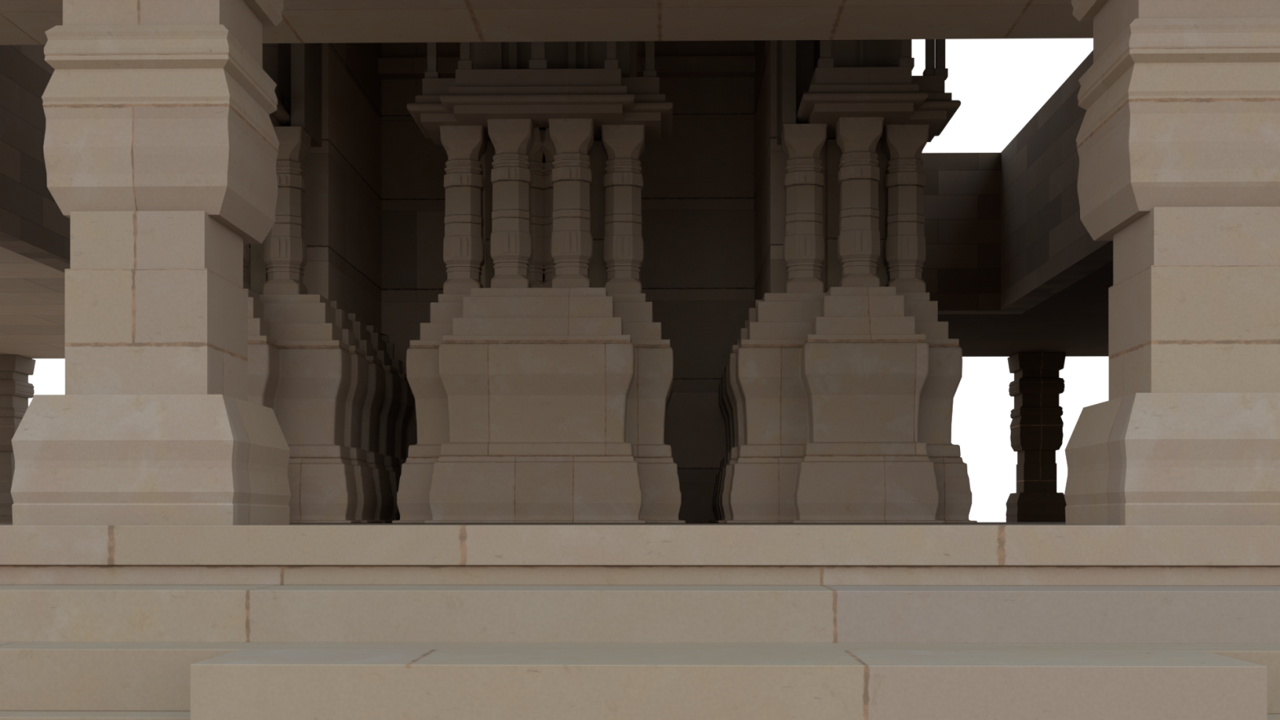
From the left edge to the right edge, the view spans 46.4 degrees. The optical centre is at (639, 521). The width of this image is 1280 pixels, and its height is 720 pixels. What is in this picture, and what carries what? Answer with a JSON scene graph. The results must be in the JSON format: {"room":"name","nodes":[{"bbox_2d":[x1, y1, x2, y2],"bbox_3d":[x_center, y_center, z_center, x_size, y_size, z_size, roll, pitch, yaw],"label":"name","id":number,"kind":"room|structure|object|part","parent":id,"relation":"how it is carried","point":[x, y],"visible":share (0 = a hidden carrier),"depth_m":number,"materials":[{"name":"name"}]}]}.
{"room":"stone temple","nodes":[
{"label":"stone temple","id":0,"kind":"room"},
{"bbox_2d":[0,44,70,272],"bbox_3d":[-8.955,-6.915,20.676,0.500,5.930,15.200,0,0,1],"label":"wall","id":1,"kind":"structure","parent":0,"point":[33,225],"depth_m":21.19,"materials":[{"name":"beige stone"}]},
{"bbox_2d":[244,42,381,333],"bbox_3d":[-4.060,-4.660,17.750,1.400,4.640,3.000,0,0,1],"label":"wall","id":2,"kind":"structure","parent":0,"point":[343,175],"depth_m":17.11,"materials":[{"name":"beige stone"}]},
{"bbox_2d":[0,522,1066,524],"bbox_3d":[3.057,0.170,23.796,23.800,0.300,32.300,0,0,1],"label":"floor","id":3,"kind":"structure","parent":0,"point":[0,522],"depth_m":12.77,"materials":[{"name":"beige stone"}]},
{"bbox_2d":[10,0,290,524],"bbox_3d":[-2.714,-1.960,8.498,1.184,3.960,1.272,0,0,1],"label":"pier","id":4,"kind":"object","parent":3,"relation":"on","point":[161,145],"visible":0.98,"depth_m":8.07,"materials":[{"name":"stone"}]},
{"bbox_3d":[-2.713,-3.185,8.574,1.064,0.370,1.064,0,0,1],"label":"collar moulding","id":5,"kind":"part","parent":4,"relation":"part of","materials":[{"name":"stone"}]},
{"bbox_2d":[243,43,413,523],"bbox_3d":[-4.064,-3.130,16.873,2.555,6.300,4.607,0,0,1],"label":"pillar","id":6,"kind":"structure","parent":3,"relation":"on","point":[340,398],"depth_m":15.40,"materials":[{"name":"stone"}]},
{"bbox_3d":[-4.048,-3.180,16.054,0.170,1.700,0.390,0,0,1],"label":"panel","id":7,"kind":"part","parent":6,"relation":"part of","materials":[{"name":"stone"}]},
{"bbox_3d":[-3.709,-5.175,15.999,0.210,2.210,0.487,0,0,1],"label":"wall panel","id":8,"kind":"part","parent":6,"relation":"part of","materials":[{"name":"stone"}]},
{"bbox_3d":[-3.537,-5.175,15.850,0.140,2.210,0.779,0,0,1],"label":"wall panel","id":9,"kind":"part","parent":6,"relation":"part of","materials":[{"name":"stone"}]},
{"bbox_2d":[391,40,685,523],"bbox_3d":[-0.998,-3.155,15.752,2.936,6.350,2.484,0,0,1],"label":"pillar","id":10,"kind":"structure","parent":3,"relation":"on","point":[540,376],"depth_m":14.96,"materials":[{"name":"stone"}]},
{"bbox_3d":[-2.127,-5.390,15.296,0.134,1.780,0.130,0,0,1],"label":"post","id":11,"kind":"part","parent":10,"relation":"part of","materials":[{"name":"stone"}]},
{"bbox_3d":[-1.744,-5.393,14.938,0.134,1.775,0.130,0,0,1],"label":"post","id":12,"kind":"part","parent":10,"relation":"part of","materials":[{"name":"stone"}]},
{"bbox_3d":[-1.539,-3.180,15.957,0.190,1.700,0.292,0,0,1],"label":"panel","id":13,"kind":"part","parent":10,"relation":"part of","materials":[{"name":"stone"}]},
{"bbox_3d":[-1.014,-5.393,14.924,0.174,1.775,0.170,0,0,1],"label":"post","id":14,"kind":"part","parent":10,"relation":"part of","materials":[{"name":"stone"}]},
{"bbox_3d":[-1.006,-5.393,15.299,1.360,1.775,0.127,0,0,1],"label":"wall panel","id":15,"kind":"part","parent":10,"relation":"part of","materials":[{"name":"stone"}]},
{"bbox_3d":[-0.984,-4.330,16.483,1.900,4.000,0.779,0,0,1],"label":"panel","id":16,"kind":"part","parent":10,"relation":"part of","materials":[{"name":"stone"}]},
{"bbox_3d":[-0.429,-3.180,15.936,0.230,1.700,0.292,0,0,1],"label":"panel","id":17,"kind":"part","parent":10,"relation":"part of","materials":[{"name":"stone"}]},
{"bbox_3d":[-0.284,-5.393,14.910,0.134,1.775,0.130,0,0,1],"label":"post","id":18,"kind":"part","parent":10,"relation":"part of","materials":[{"name":"stone"}]},
{"bbox_3d":[-0.214,-5.393,15.396,0.220,1.775,0.097,0,0,1],"label":"wall panel","id":19,"kind":"part","parent":10,"relation":"part of","materials":[{"name":"stone"}]},
{"bbox_3d":[0.103,-5.390,15.254,0.134,1.780,0.130,0,0,1],"label":"post","id":20,"kind":"part","parent":10,"relation":"part of","materials":[{"name":"stone"}]},
{"bbox_2d":[708,39,977,523],"bbox_3d":[2.110,-3.130,16.754,2.555,6.300,4.607,0,0,1],"label":"pillar","id":21,"kind":"structure","parent":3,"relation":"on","point":[836,394],"depth_m":14.99,"materials":[{"name":"stone"}]},
{"bbox_3d":[1.543,-5.175,15.752,0.140,2.210,0.779,0,0,1],"label":"wall panel","id":22,"kind":"part","parent":21,"relation":"part of","materials":[{"name":"stone"}]},
{"bbox_3d":[1.720,-5.175,15.895,0.210,2.210,0.487,0,0,1],"label":"wall panel","id":23,"kind":"part","parent":21,"relation":"part of","materials":[{"name":"stone"}]},
{"bbox_3d":[1.846,-5.393,14.870,0.144,1.775,0.140,0,0,1],"label":"post","id":24,"kind":"part","parent":21,"relation":"part of","materials":[{"name":"stone"}]},
{"bbox_3d":[2.061,-3.180,15.937,0.170,1.700,0.390,0,0,1],"label":"panel","id":25,"kind":"part","parent":21,"relation":"part of","materials":[{"name":"stone"}]},
{"bbox_3d":[2.283,-5.393,15.236,0.780,1.775,0.127,0,0,1],"label":"wall panel","id":26,"kind":"part","parent":21,"relation":"part of","materials":[{"name":"stone"}]},
{"bbox_3d":[2.577,-3.180,15.951,0.180,1.700,0.341,0,0,1],"label":"panel","id":27,"kind":"part","parent":21,"relation":"part of","materials":[{"name":"stone"}]},
{"bbox_3d":[2.646,-5.393,14.854,0.144,1.775,0.140,0,0,1],"label":"post","id":28,"kind":"part","parent":21,"relation":"part of","materials":[{"name":"stone"}]},
{"bbox_3d":[2.952,-5.390,15.199,0.128,1.780,0.125,0,0,1],"label":"post","id":29,"kind":"part","parent":21,"relation":"part of","materials":[{"name":"stone"}]},
{"bbox_3d":[3.052,-5.390,15.178,0.134,1.780,0.130,0,0,1],"label":"post","id":30,"kind":"part","parent":21,"relation":"part of","materials":[{"name":"stone"}]},
{"bbox_2d":[1005,352,1066,522],"bbox_3d":[9.402,-1.960,35.426,1.184,3.960,1.184,0,0,1],"label":"pier","id":31,"kind":"object","parent":3,"relation":"on","point":[1036,426],"visible":0.98,"depth_m":34.94,"materials":[{"name":"beige stone"}]},
{"bbox_3d":[9.402,-3.185,35.426,1.064,0.370,1.064,0,0,1],"label":"collar moulding","id":32,"kind":"part","parent":31,"relation":"part of","materials":[{"name":"beige stone"}]},
{"bbox_2d":[1064,0,1279,524],"bbox_3d":[3.122,-1.960,8.386,1.184,3.960,1.272,0,0,1],"label":"pier","id":33,"kind":"object","parent":3,"relation":"on","point":[1178,139],"visible":1,"depth_m":7.97,"materials":[{"name":"stone"}]},
{"bbox_3d":[3.123,-3.185,8.462,1.064,0.370,1.064,0,0,1],"label":"collar moulding","id":34,"kind":"part","parent":33,"relation":"part of","materials":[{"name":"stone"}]},
{"bbox_2d":[0,0,1093,44],"bbox_3d":[0.188,-4.250,9.788,16.400,0.600,4.980,0,0,1],"label":"ceiling","id":35,"kind":"structure","parent":0,"point":[22,22],"depth_m":11.77,"materials":[{"name":"stone"}]},
{"bbox_2d":[0,246,1113,359],"bbox_3d":[-1.030,-4.200,24.474,32.000,0.500,23.100,0,0,1],"label":"ceiling","id":36,"kind":"structure","parent":0,"point":[1073,321],"depth_m":29.47,"materials":[{"name":"stone"}]},
{"bbox_2d":[381,40,754,523],"bbox_3d":[-0.926,-3.480,19.501,7.800,7.000,0.584,0,0,1],"label":"wall","id":37,"kind":"structure","parent":0,"point":[697,270],"depth_m":19.18,"materials":[{"name":"beige stone"}]},
{"bbox_2d":[377,55,755,79],"bbox_3d":[-0.934,-5.800,19.087,4.800,0.200,0.244,0,0,1],"label":"trim","id":38,"kind":"structure","parent":37,"relation":"attached to","point":[712,66],"depth_m":18.99,"materials":[{"name":"beige stone"}]},
{"bbox_2d":[0,524,1279,719],"bbox_3d":[0.126,0.670,6.549,12.000,1.300,2.300,0,0,1],"label":"staircase","id":39,"kind":"structure","parent":0,"point":[98,622],"depth_m":6.94,"materials":[{"name":"stone"}]},
{"bbox_2d":[754,40,825,307],"bbox_3d":[2.139,-4.660,17.631,1.400,4.640,3.000,0,0,1],"label":"wall","id":40,"kind":"structure","parent":0,"point":[771,276],"depth_m":16.58,"materials":[{"name":"beige stone"}]},
{"bbox_2d":[920,152,1000,314],"bbox_3d":[-1.146,-5.430,28.377,15.820,2.960,0.500,0,0,1],"label":"wall","id":41,"kind":"structure","parent":0,"point":[961,272],"depth_m":27.99,"materials":[{"name":"beige stone"}]},
{"bbox_2d":[995,50,1113,314],"bbox_3d":[6.867,-5.430,20.622,0.500,2.960,15.700,0,0,1],"label":"wall","id":42,"kind":"structure","parent":0,"point":[1046,248],"depth_m":24.72,"materials":[{"name":"beige stone"}]},
{"bbox_3d":[-15.412,0.170,25.551,3.400,0.300,24.500,0,0,1],"label":"floor","id":43,"kind":"structure","parent":0,"visible":0},
{"bbox_2d":[0,355,35,522],"bbox_3d":[-15.314,-1.960,35.901,1.184,3.960,1.184,0,0,1],"label":"pier","id":44,"kind":"object","parent":43,"relation":"on","point":[15,390],"visible":0.59,"depth_m":35.47,"materials":[{"name":"beige stone"}]},
{"bbox_3d":[-15.314,-3.185,35.901,1.064,0.370,1.064,0,0,1],"label":"collar moulding","id":45,"kind":"part","parent":44,"relation":"part of","materials":[{"name":"beige stone"}]}
]}

